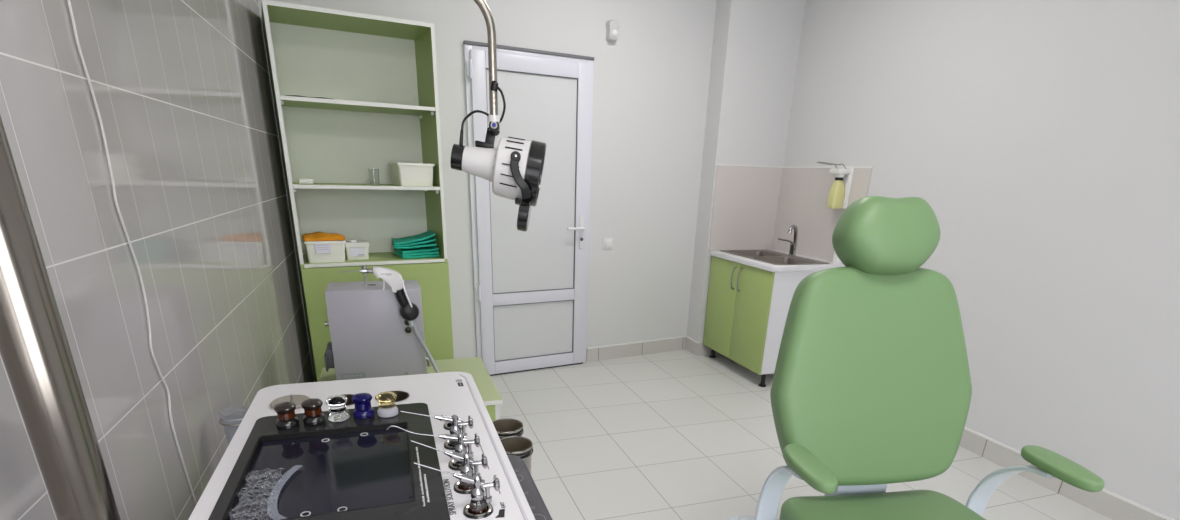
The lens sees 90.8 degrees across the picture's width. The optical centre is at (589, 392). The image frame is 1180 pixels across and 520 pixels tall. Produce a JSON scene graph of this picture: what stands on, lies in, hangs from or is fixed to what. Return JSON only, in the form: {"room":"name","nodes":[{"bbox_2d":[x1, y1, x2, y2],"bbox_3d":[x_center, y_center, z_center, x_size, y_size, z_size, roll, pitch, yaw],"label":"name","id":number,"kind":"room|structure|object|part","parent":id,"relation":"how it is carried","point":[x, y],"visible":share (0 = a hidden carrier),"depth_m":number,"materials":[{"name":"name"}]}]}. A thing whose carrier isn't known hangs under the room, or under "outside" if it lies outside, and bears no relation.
{"room":"medical examination room","nodes":[
{"label":"medical examination room","id":0,"kind":"room"},
{"bbox_2d":[0,115,120,519],"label":"pipe","id":1,"kind":"object","parent":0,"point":[40,370],"depth_m":0.69,"materials":[{"name":"grey metal"}]},
{"bbox_2d":[0,0,313,519],"bbox_3d":[-0.960,-0.465,1.015,0.100,2.850,6.550,-5,22,-18],"label":"wall","id":2,"kind":"structure","parent":0,"point":[182,88],"depth_m":1.32,"materials":[{"name":"tile"}]},
{"bbox_2d":[67,0,196,505],"bbox_3d":[-0.961,-0.168,1.281,0.005,2.094,0.108,-5,22,-18],"label":"cord","id":3,"kind":"object","parent":2,"relation":"hanging from","point":[68,1],"visible":0.97,"depth_m":1.19,"materials":[{"name":"grey plastic"}]},
{"bbox_2d":[450,0,546,231],"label":"lamp","id":4,"kind":"object","parent":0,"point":[514,168],"depth_m":1.58,"materials":[{"name":"grey plastic"}]},
{"bbox_2d":[488,115,499,130],"bbox_3d":[-0.265,-0.746,1.608,0.033,0.038,0.033,-5,22,-18],"label":"joint","id":5,"kind":"object","parent":4,"relation":"attached to","point":[494,120],"depth_m":1.59,"materials":[{"name":"white plastic"}]},
{"bbox_2d":[258,0,805,381],"bbox_3d":[-0.178,-1.598,4.076,3.665,2.850,0.862,-5,22,-18],"label":"wall","id":6,"kind":"structure","parent":0,"point":[685,88],"depth_m":4.12,"materials":[{"name":"white paint"}]},
{"bbox_2d":[463,40,593,375],"bbox_3d":[-0.369,-1.135,3.928,0.860,2.078,0.100,-9,23,-26],"label":"door","id":7,"kind":"structure","parent":6,"relation":"in","point":[531,286],"depth_m":3.94,"materials":[{"name":"white plastic"}]},
{"bbox_3d":[-0.357,-2.110,3.594,0.860,0.018,0.029,-9,23,-26],"label":"drip rail","id":8,"kind":"part","parent":7,"relation":"part of","materials":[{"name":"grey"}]},
{"bbox_3d":[-0.379,-1.358,3.877,0.620,1.360,0.022,-9,23,-26],"label":"panel","id":9,"kind":"part","parent":7,"relation":"part of","materials":[{"name":"white plastic"}]},
{"bbox_3d":[-0.406,-0.458,4.216,0.620,0.405,0.022,-9,23,-26],"label":"panel","id":10,"kind":"part","parent":7,"relation":"part of","materials":[{"name":"white plastic"}]},
{"bbox_3d":[-0.099,-1.142,4.049,0.138,0.021,0.051,-9,23,-26],"label":"lever","id":11,"kind":"part","parent":7,"relation":"part of","materials":[{"name":"white metal"}]},
{"bbox_3d":[-0.061,-1.137,4.109,0.030,0.230,0.008,-9,23,-26],"label":"handle plate","id":12,"kind":"part","parent":7,"relation":"part of","materials":[{"name":"white metal"}]},
{"bbox_2d":[603,238,612,249],"bbox_3d":[0.132,-1.097,4.279,0.082,0.082,0.018,-9,23,-27],"label":"light switch","id":13,"kind":"object","parent":6,"relation":"attached to","point":[607,242],"visible":1,"depth_m":4.27,"materials":[{"name":"white plastic"}]},
{"bbox_2d":[606,19,619,41],"bbox_3d":[0.151,-2.346,3.767,0.078,0.118,0.067,-9,23,-27],"label":"sensor","id":14,"kind":"object","parent":6,"relation":"attached to","point":[612,26],"visible":1,"depth_m":3.75,"materials":[{"name":"grey plastic"}]},
{"bbox_2d":[586,336,685,361],"bbox_3d":[0.397,-0.362,4.722,0.952,0.114,0.014,-9,23,-26],"label":"baseboard","id":15,"kind":"structure","parent":6,"relation":"attached to","point":[597,353],"depth_m":4.70,"materials":[{"name":"tile"}]},
{"bbox_2d":[685,336,696,354],"bbox_3d":[0.843,-0.394,4.843,0.014,0.114,0.191,-5,22,-18],"label":"baseboard","id":16,"kind":"object","parent":6,"relation":"attached to","point":[690,345],"visible":1,"depth_m":4.84,"materials":[{"name":"tile"}]},
{"bbox_2d":[696,342,717,355],"bbox_3d":[1.165,-0.397,4.875,0.642,0.114,0.014,-7,22,-23],"label":"baseboard","id":17,"kind":"structure","parent":6,"relation":"attached to","point":[701,349],"depth_m":4.77,"materials":[{"name":"tile"}]},
{"bbox_2d":[708,164,782,250],"bbox_3d":[1.206,-1.422,4.492,0.622,0.625,0.013,-7,23,-23],"label":"backsplash","id":18,"kind":"structure","parent":6,"relation":"attached to","point":[746,197],"depth_m":4.48,"materials":[{"name":"tile"}]},
{"bbox_2d":[490,349,1111,519],"bbox_3d":[0.687,0.758,2.084,3.665,0.100,6.550,-5,22,-18],"label":"floor","id":19,"kind":"structure","parent":0,"point":[682,434],"depth_m":3.15,"materials":[{"name":"tile"}]},
{"bbox_2d":[261,0,453,381],"bbox_3d":[-1.246,-0.919,3.302,0.775,2.066,0.447,-9,23,-26],"label":"tall cabinet","id":20,"kind":"object","parent":19,"relation":"on","point":[378,74],"visible":0.56,"depth_m":3.24,"materials":[{"name":"green laminate"}]},
{"bbox_3d":[-1.594,-0.874,3.156,0.018,2.066,0.391,-9,23,-26],"label":"panel","id":21,"kind":"part","parent":20,"relation":"part of","materials":[{"name":"green laminate"}]},
{"bbox_2d":[298,179,312,183],"bbox_3d":[-1.480,-1.101,3.029,0.070,0.025,0.060,-9,23,-26],"label":"soap dish","id":22,"kind":"object","parent":20,"relation":"on","point":[300,181],"visible":1,"depth_m":3.00,"materials":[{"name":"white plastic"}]},
{"bbox_2d":[285,95,329,98],"bbox_3d":[-1.423,-1.485,2.939,0.220,0.004,0.230,-9,23,-26],"label":"paper sheet","id":23,"kind":"object","parent":20,"relation":"on","point":[285,95],"visible":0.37,"depth_m":2.86,"materials":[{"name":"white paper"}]},
{"bbox_3d":[-1.350,-0.295,3.272,0.386,0.815,0.017,-9,23,-26],"label":"cabinet door","id":24,"kind":"part","parent":20,"relation":"part of","materials":[{"name":"green laminate"}]},
{"bbox_3d":[-1.347,-1.004,3.474,0.739,1.998,0.006,-9,23,-26],"label":"panel","id":25,"kind":"part","parent":20,"relation":"part of","materials":[{"name":"wood"}]},
{"bbox_3d":[-1.229,-1.884,2.961,0.739,0.018,0.385,-9,23,-26],"label":"panel","id":26,"kind":"part","parent":20,"relation":"part of","materials":[{"name":"green laminate"}]},
{"bbox_3d":[-1.239,-1.523,3.097,0.737,0.018,0.378,-9,23,-26],"label":"shelf","id":27,"kind":"part","parent":20,"relation":"part of","materials":[{"name":"green laminate"}]},
{"bbox_3d":[-1.251,-1.149,3.238,0.737,0.018,0.378,-9,23,-26],"label":"shelf","id":28,"kind":"part","parent":20,"relation":"part of","materials":[{"name":"green laminate"}]},
{"bbox_2d":[368,168,378,184],"bbox_3d":[-1.212,-1.215,3.269,0.056,0.085,0.056,-5,22,-18],"label":"glass tumbler","id":29,"kind":"object","parent":20,"relation":"on","point":[373,172],"visible":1,"depth_m":3.25,"materials":[{"name":"clear glass"}]},
{"bbox_2d":[303,252,443,263],"bbox_3d":[-1.261,-0.780,3.376,0.739,0.018,0.381,-9,23,-26],"label":"shelf","id":30,"kind":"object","parent":20,"relation":"on","point":[375,256],"depth_m":3.33,"materials":[{"name":"white laminate"}]},
{"bbox_2d":[302,238,345,262],"bbox_3d":[-1.445,-0.780,3.175,0.206,0.112,0.188,-9,23,-26],"label":"tub","id":31,"kind":"object","parent":30,"relation":"on","point":[316,251],"visible":0.84,"depth_m":3.10,"materials":[{"name":"white plastic"}]},
{"bbox_2d":[302,232,344,240],"bbox_3d":[-1.443,-0.850,3.148,0.205,0.036,0.173,-10,24,-28],"label":"cleaning cloth","id":32,"kind":"object","parent":31,"relation":"on","point":[316,236],"visible":1,"depth_m":3.10,"materials":[{"name":"orange fabric"}]},
{"bbox_2d":[345,239,369,259],"bbox_3d":[-1.316,-0.811,3.278,0.132,0.104,0.122,-9,23,-26],"label":"lidded box","id":33,"kind":"object","parent":30,"relation":"on","point":[355,249],"visible":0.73,"depth_m":3.24,"materials":[{"name":"white plastic"}]},
{"bbox_3d":[-1.315,-0.850,3.264,0.132,0.022,0.122,-9,23,-26],"label":"box lid","id":34,"kind":"part","parent":33,"relation":"part of","materials":[{"name":"white plastic"}]},
{"bbox_2d":[394,246,439,258],"bbox_3d":[-1.032,-0.844,3.457,0.215,0.057,0.240,-10,23,-28],"label":"folded cloth","id":35,"kind":"object","parent":30,"relation":"on","point":[421,252],"visible":0.73,"depth_m":3.37,"materials":[{"name":"teal fabric"}]},
{"bbox_2d":[392,230,435,248],"bbox_3d":[-1.038,-0.904,3.418,0.235,0.082,0.240,-6,22,-20],"label":"folded cloth","id":36,"kind":"object","parent":35,"relation":"on","point":[425,239],"visible":1,"depth_m":3.34,"materials":[{"name":"teal fabric"}]},
{"bbox_2d":[388,163,434,185],"bbox_3d":[-1.009,-1.237,3.297,0.204,0.118,0.274,-9,23,-26],"label":"plastic tub","id":37,"kind":"object","parent":20,"relation":"on","point":[403,174],"visible":1,"depth_m":3.20,"materials":[{"name":"white plastic"}]},
{"bbox_3d":[-1.008,-0.350,3.445,0.386,0.815,0.017,-9,23,-26],"label":"cabinet door","id":38,"kind":"part","parent":20,"relation":"part of","materials":[{"name":"green laminate"}]},
{"bbox_3d":[-0.924,-0.981,3.494,0.018,2.066,0.391,-9,23,-26],"label":"panel","id":39,"kind":"part","parent":20,"relation":"part of","materials":[{"name":"green laminate"}]},
{"bbox_2d":[188,372,552,519],"bbox_3d":[-0.470,0.487,1.425,0.838,0.804,1.069,-5,22,-18],"label":"ent treatment unit","id":40,"kind":"object","parent":19,"relation":"on","point":[353,468],"visible":0.8,"depth_m":1.23,"materials":[{"name":"white plastic"}]},
{"bbox_2d":[219,405,249,444],"bbox_3d":[-0.953,0.103,1.593,0.087,0.118,0.087,-5,22,-18],"label":"beaker","id":41,"kind":"object","parent":40,"relation":"attached to","point":[235,414],"visible":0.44,"depth_m":1.56,"materials":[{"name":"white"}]},
{"bbox_2d":[229,468,284,519],"bbox_3d":[-0.619,0.187,1.083,0.072,0.013,0.205,-5,22,-18],"label":"print","id":42,"kind":"object","parent":40,"relation":"on","point":[280,468],"visible":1,"depth_m":1.09,"materials":[{"name":"grey"}]},
{"bbox_2d":[274,402,299,429],"bbox_3d":[-0.705,0.050,1.352,0.049,0.056,0.049,-5,22,-18],"label":"jar","id":43,"kind":"object","parent":40,"relation":"on","point":[286,415],"visible":1,"depth_m":1.34,"materials":[{"name":"brown glass"}]},
{"bbox_2d":[270,394,310,408],"bbox_3d":[-0.767,0.021,1.492,0.095,0.011,0.095,-5,22,-18],"label":"glass dish","id":44,"kind":"object","parent":40,"relation":"on","point":[297,399],"visible":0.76,"depth_m":1.50,"materials":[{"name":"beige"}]},
{"bbox_2d":[301,398,325,425],"bbox_3d":[-0.655,0.043,1.377,0.049,0.056,0.049,-5,22,-18],"label":"jar","id":45,"kind":"object","parent":40,"relation":"on","point":[313,415],"visible":1,"depth_m":1.36,"materials":[{"name":"brown glass"}]},
{"bbox_3d":[-0.531,0.154,1.190,0.318,0.012,0.380,-5,22,-18],"label":"recess frame","id":46,"kind":"part","parent":40,"relation":"part of","materials":[{"name":"black plastic"}]},
{"bbox_2d":[326,395,349,421],"bbox_3d":[-0.607,0.035,1.401,0.049,0.056,0.049,-5,22,-18],"label":"jar","id":47,"kind":"object","parent":40,"relation":"on","point":[338,412],"visible":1,"depth_m":1.39,"materials":[{"name":"clear glass"}]},
{"bbox_2d":[325,394,354,405],"bbox_3d":[-0.646,0.060,1.540,0.088,0.090,0.088,-5,22,-18],"label":"cup","id":48,"kind":"object","parent":40,"relation":"on","point":[349,402],"depth_m":1.56,"materials":[{"name":"clear glass"}]},
{"bbox_2d":[352,393,374,418],"bbox_3d":[-0.554,0.029,1.420,0.049,0.056,0.049,-5,22,-18],"label":"jar","id":49,"kind":"object","parent":40,"relation":"on","point":[363,409],"visible":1,"depth_m":1.41,"materials":[{"name":"blue glass"}]},
{"bbox_2d":[376,392,397,417],"bbox_3d":[-0.499,0.026,1.432,0.049,0.056,0.049,-5,22,-18],"label":"jar","id":50,"kind":"object","parent":40,"relation":"on","point":[387,408],"visible":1,"depth_m":1.42,"materials":[{"name":"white glass"}]},
{"bbox_2d":[339,266,439,372],"bbox_3d":[-0.595,-0.089,2.163,0.264,0.669,0.835,-17,28,-41],"label":"handset","id":51,"kind":"object","parent":40,"relation":"hanging from","point":[409,311],"visible":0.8,"depth_m":2.33,"materials":[{"name":"white plastic"}]},
{"bbox_2d":[375,391,408,401],"bbox_3d":[-0.530,0.051,1.574,0.088,0.090,0.088,-5,22,-18],"label":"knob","id":52,"kind":"object","parent":40,"relation":"on","point":[402,396],"depth_m":1.59,"materials":[{"name":"gold metal"}]},
{"bbox_2d":[416,447,424,505],"bbox_3d":[-0.340,0.162,1.165,0.004,0.001,0.250,-5,22,-18],"label":"print","id":53,"kind":"object","parent":40,"relation":"on","point":[420,451],"depth_m":1.15,"materials":[{"name":"grey paint"}]},
{"bbox_2d":[424,474,429,501],"bbox_3d":[-0.313,0.181,1.116,0.004,0.001,0.108,-5,22,-18],"label":"print","id":54,"kind":"object","parent":40,"relation":"on","point":[426,476],"depth_m":1.11,"materials":[{"name":"grey paint"}]},
{"bbox_2d":[386,425,479,466],"bbox_3d":[-0.313,0.108,1.180,0.180,0.114,0.032,-5,22,-18],"label":"spray atomizer","id":55,"kind":"object","parent":40,"relation":"attached to","point":[460,447],"visible":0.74,"depth_m":1.19,"materials":[{"name":"silver metal"}]},
{"bbox_2d":[453,459,462,466],"bbox_3d":[-0.267,0.137,1.208,0.032,0.043,0.032,-5,22,-18],"label":"glass bottle","id":56,"kind":"object","parent":55,"relation":"on","point":[457,463],"depth_m":1.20,"materials":[{"name":"white"}]},
{"bbox_2d":[400,411,473,446],"bbox_3d":[-0.331,0.078,1.272,0.152,0.105,0.032,-5,22,-18],"label":"spray atomizer","id":57,"kind":"object","parent":40,"relation":"on","point":[455,428],"visible":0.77,"depth_m":1.27,"materials":[{"name":"silver metal"}]},
{"bbox_2d":[449,441,456,446],"bbox_3d":[-0.298,0.104,1.294,0.032,0.043,0.032,-5,22,-18],"label":"glass bottle","id":58,"kind":"object","parent":57,"relation":"on","point":[451,443],"depth_m":1.28,"materials":[{"name":"white"}]},
{"bbox_2d":[411,440,487,489],"bbox_3d":[-0.263,0.136,1.101,0.138,0.121,0.032,-5,22,-18],"label":"spray atomizer","id":59,"kind":"object","parent":40,"relation":"on","point":[468,463],"visible":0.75,"depth_m":1.11,"materials":[{"name":"silver metal"}]},
{"bbox_2d":[459,475,472,489],"bbox_3d":[-0.236,0.170,1.123,0.032,0.043,0.032,-5,22,-18],"label":"glass bottle","id":60,"kind":"object","parent":59,"relation":"on","point":[462,485],"depth_m":1.11,"materials":[{"name":"white"}]},
{"bbox_2d":[443,421,465,429],"bbox_3d":[-0.324,0.082,1.395,0.055,0.013,0.055,9,22,19],"label":"socket","id":61,"kind":"object","parent":40,"relation":"attached to","point":[446,425],"depth_m":1.39,"materials":[{"name":"silver metal"}]},
{"bbox_2d":[444,441,466,449],"bbox_3d":[-0.298,0.118,1.299,0.055,0.016,0.055,-5,22,-18],"label":"socket","id":62,"kind":"object","parent":40,"relation":"attached to","point":[446,443],"depth_m":1.28,"materials":[{"name":"silver metal"}]},
{"bbox_2d":[414,462,499,513],"bbox_3d":[-0.230,0.167,1.022,0.144,0.121,0.032,-5,22,-18],"label":"spray atomizer","id":63,"kind":"object","parent":40,"relation":"on","point":[479,501],"visible":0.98,"depth_m":1.03,"materials":[{"name":"silver metal"}]},
{"bbox_2d":[469,498,486,513],"bbox_3d":[-0.201,0.200,1.046,0.032,0.043,0.032,-5,22,-18],"label":"glass bottle","id":64,"kind":"object","parent":63,"relation":"on","point":[476,505],"depth_m":1.03,"materials":[{"name":"brown"}]},
{"bbox_2d":[448,459,473,470],"bbox_3d":[-0.268,0.152,1.214,0.055,0.013,0.055,14,24,29],"label":"socket","id":65,"kind":"object","parent":40,"relation":"attached to","point":[451,467],"depth_m":1.19,"materials":[{"name":"silver metal"}]},
{"bbox_2d":[453,481,470,493],"bbox_3d":[-0.237,0.185,1.129,0.055,0.016,0.055,-5,22,-18],"label":"socket","id":66,"kind":"object","parent":40,"relation":"attached to","point":[456,490],"depth_m":1.11,"materials":[{"name":"silver metal"}]},
{"bbox_2d":[463,504,493,518],"bbox_3d":[-0.202,0.215,1.051,0.055,0.013,0.055,14,24,29],"label":"socket","id":67,"kind":"object","parent":40,"relation":"attached to","point":[489,514],"depth_m":1.03,"materials":[{"name":"silver metal"}]},
{"bbox_2d":[492,418,522,437],"bbox_3d":[-0.276,0.192,1.921,0.114,0.189,0.114,-5,22,-18],"label":"steel cup","id":68,"kind":"object","parent":40,"relation":"attached to","point":[505,427],"visible":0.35,"depth_m":1.93,"materials":[{"name":"grey metal"}]},
{"bbox_2d":[500,436,532,473],"bbox_3d":[-0.232,0.241,1.793,0.114,0.189,0.114,-5,22,-18],"label":"steel cup","id":69,"kind":"object","parent":40,"relation":"attached to","point":[519,446],"visible":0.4,"depth_m":1.80,"materials":[{"name":"grey metal"}]},
{"bbox_3d":[-0.149,0.300,1.281,0.140,0.025,0.698,-5,22,-18],"label":"control panel","id":70,"kind":"part","parent":40,"relation":"part of","materials":[{"name":"grey plastic"}]},
{"bbox_2d":[319,357,502,420],"bbox_3d":[-0.797,0.194,2.608,0.723,0.500,0.635,-5,22,-18],"label":"base cabinet","id":71,"kind":"object","parent":19,"relation":"on","point":[474,366],"visible":0.09,"depth_m":2.63,"materials":[{"name":"green laminate"}]},
{"bbox_2d":[324,280,430,379],"bbox_3d":[-0.913,-0.255,2.497,0.422,0.411,0.226,-5,22,-18],"label":"monitor","id":72,"kind":"object","parent":71,"relation":"on","point":[370,338],"visible":0.8,"depth_m":2.40,"materials":[{"name":"grey paint"}]},
{"bbox_3d":[-0.988,-0.072,2.430,0.095,0.023,0.001,-5,22,-18],"label":"maker plate","id":73,"kind":"part","parent":72,"relation":"part of","materials":[{"name":"grey"}]},
{"bbox_3d":[-0.756,-0.279,2.433,0.044,0.080,0.002,-5,22,-18],"label":"port plate","id":74,"kind":"part","parent":72,"relation":"part of","materials":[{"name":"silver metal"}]},
{"bbox_3d":[-0.552,0.267,2.411,0.330,0.438,0.016,-5,22,-18],"label":"cabinet door","id":75,"kind":"part","parent":71,"relation":"part of","materials":[{"name":"green laminate"}]},
{"bbox_3d":[-0.480,0.166,2.733,0.018,0.482,0.577,-5,22,-18],"label":"panel","id":76,"kind":"part","parent":71,"relation":"part of","materials":[{"name":"white laminate"}]},
{"bbox_2d":[703,256,816,386],"bbox_3d":[1.311,-0.571,4.365,0.617,0.808,0.794,-5,22,-18],"label":"base cabinet","id":77,"kind":"object","parent":19,"relation":"on","point":[747,309],"visible":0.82,"depth_m":4.10,"materials":[{"name":"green laminate"}]},
{"bbox_3d":[0.999,-0.660,4.442,0.017,0.704,0.394,-5,22,-18],"label":"cabinet door","id":78,"kind":"part","parent":77,"relation":"part of","materials":[{"name":"green laminate"}]},
{"bbox_3d":[1.034,-0.829,4.204,0.038,0.170,0.010,-5,22,-18],"label":"handle","id":79,"kind":"part","parent":77,"relation":"part of","materials":[{"name":"silver metal"}]},
{"bbox_3d":[1.058,-0.804,4.138,0.038,0.170,0.010,-5,22,-18],"label":"handle","id":80,"kind":"part","parent":77,"relation":"part of","materials":[{"name":"silver metal"}]},
{"bbox_3d":[1.125,-0.524,4.091,0.017,0.704,0.394,-5,22,-18],"label":"cabinet door","id":81,"kind":"part","parent":77,"relation":"part of","materials":[{"name":"green laminate"}]},
{"bbox_2d":[710,250,845,271],"bbox_3d":[1.335,-0.910,4.231,0.600,0.159,0.812,-5,22,-18],"label":"countertop","id":82,"kind":"structure","parent":77,"relation":"on","point":[769,260],"depth_m":4.13,"materials":[{"name":"white laminate"}]},
{"bbox_2d":[720,250,829,264],"bbox_3d":[1.309,-0.912,4.235,0.435,0.159,0.750,-5,22,-18],"label":"sink","id":83,"kind":"object","parent":82,"relation":"in","point":[770,257],"depth_m":4.21,"materials":[{"name":"silver metal"}]},
{"bbox_2d":[778,225,797,255],"bbox_3d":[1.449,-1.101,4.201,0.130,0.226,0.170,-1,21,-7],"label":"mixer tap","id":84,"kind":"object","parent":82,"relation":"on","point":[793,245],"visible":1,"depth_m":4.20,"materials":[{"name":"silver metal"}]},
{"bbox_2d":[788,243,796,255],"bbox_3d":[1.481,-1.048,4.250,0.056,0.094,0.056,-5,22,-18],"label":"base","id":85,"kind":"object","parent":84,"relation":"on","point":[792,251],"depth_m":4.23,"materials":[{"name":"silver metal"}]},
{"bbox_3d":[1.452,-1.109,4.159,0.040,0.183,0.147,18,26,37],"label":"spout","id":86,"kind":"part","parent":84,"relation":"part of","materials":[{"name":"silver metal"}]},
{"bbox_2d":[832,250,841,263],"bbox_3d":[1.696,-0.971,3.972,0.077,0.166,0.064,-5,22,-18],"label":"pump bottle","id":87,"kind":"object","parent":82,"relation":"on","point":[836,259],"visible":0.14,"depth_m":3.98,"materials":[{"name":"white plastic"}]},
{"bbox_2d":[728,196,1104,519],"bbox_3d":[0.751,0.247,1.398,0.640,1.344,0.715,-2,21,-9],"label":"chair","id":88,"kind":"object","parent":19,"relation":"on","point":[871,388],"visible":1,"depth_m":1.45,"materials":[{"name":"green leather"}]},
{"bbox_3d":[0.474,0.426,1.611,0.120,0.062,0.235,-2,21,-9],"label":"armrest mount","id":89,"kind":"part","parent":88,"relation":"part of","materials":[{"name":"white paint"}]},
{"bbox_3d":[0.745,0.257,1.629,0.150,0.242,0.071,-2,21,-9],"label":"hinge plate","id":90,"kind":"part","parent":88,"relation":"part of","materials":[{"name":"white paint"}]},
{"bbox_3d":[0.726,-0.041,1.499,0.537,0.545,0.219,-2,21,-9],"label":"backrest","id":91,"kind":"part","parent":88,"relation":"part of","materials":[{"name":"green leather"}]},
{"bbox_3d":[0.760,0.388,1.353,0.510,0.090,0.521,-2,21,-9],"label":"seat","id":92,"kind":"part","parent":88,"relation":"part of","materials":[{"name":"green leather"}]},
{"bbox_2d":[772,0,1179,519],"bbox_3d":[2.417,-0.778,2.112,0.100,2.850,6.550,-5,22,-18],"label":"wall","id":93,"kind":"structure","parent":0,"point":[1041,138],"depth_m":2.78,"materials":[{"name":"white paint"}]},
{"bbox_2d":[772,166,872,263],"bbox_3d":[1.632,-1.299,4.200,0.012,0.625,0.922,-5,22,-18],"label":"backsplash","id":94,"kind":"structure","parent":93,"relation":"attached to","point":[804,190],"depth_m":4.25,"materials":[{"name":"tile"}]},
{"bbox_2d":[817,161,853,208],"bbox_3d":[1.594,-1.378,3.868,0.256,0.290,0.110,-5,22,-18],"label":"soap dispenser","id":95,"kind":"object","parent":93,"relation":"attached to","point":[838,196],"visible":0.98,"depth_m":3.87,"materials":[{"name":"white plastic"}]},
{"bbox_3d":[1.575,-1.488,3.818,0.208,0.050,0.088,-5,22,-18],"label":"elbow lever","id":96,"kind":"part","parent":95,"relation":"part of","materials":[{"name":"silver metal"}]},
{"bbox_2d":[827,180,844,208],"bbox_3d":[1.655,-1.332,3.908,0.090,0.178,0.074,-5,22,-18],"label":"soap bottle","id":97,"kind":"object","parent":95,"relation":"on","point":[836,196],"depth_m":3.89,"materials":[{"name":"beige plastic"}]},
{"bbox_3d":[1.709,-1.375,3.911,0.012,0.255,0.110,-5,22,-18],"label":"wall plate","id":98,"kind":"part","parent":95,"relation":"part of","materials":[{"name":"white plastic"}]},
{"bbox_2d":[959,427,1173,519],"bbox_3d":[2.397,0.583,2.379,0.014,0.114,5.900,-5,22,-18],"label":"baseboard","id":99,"kind":"structure","parent":93,"relation":"attached to","point":[1107,503],"depth_m":2.76,"materials":[{"name":"tile"}]}
]}

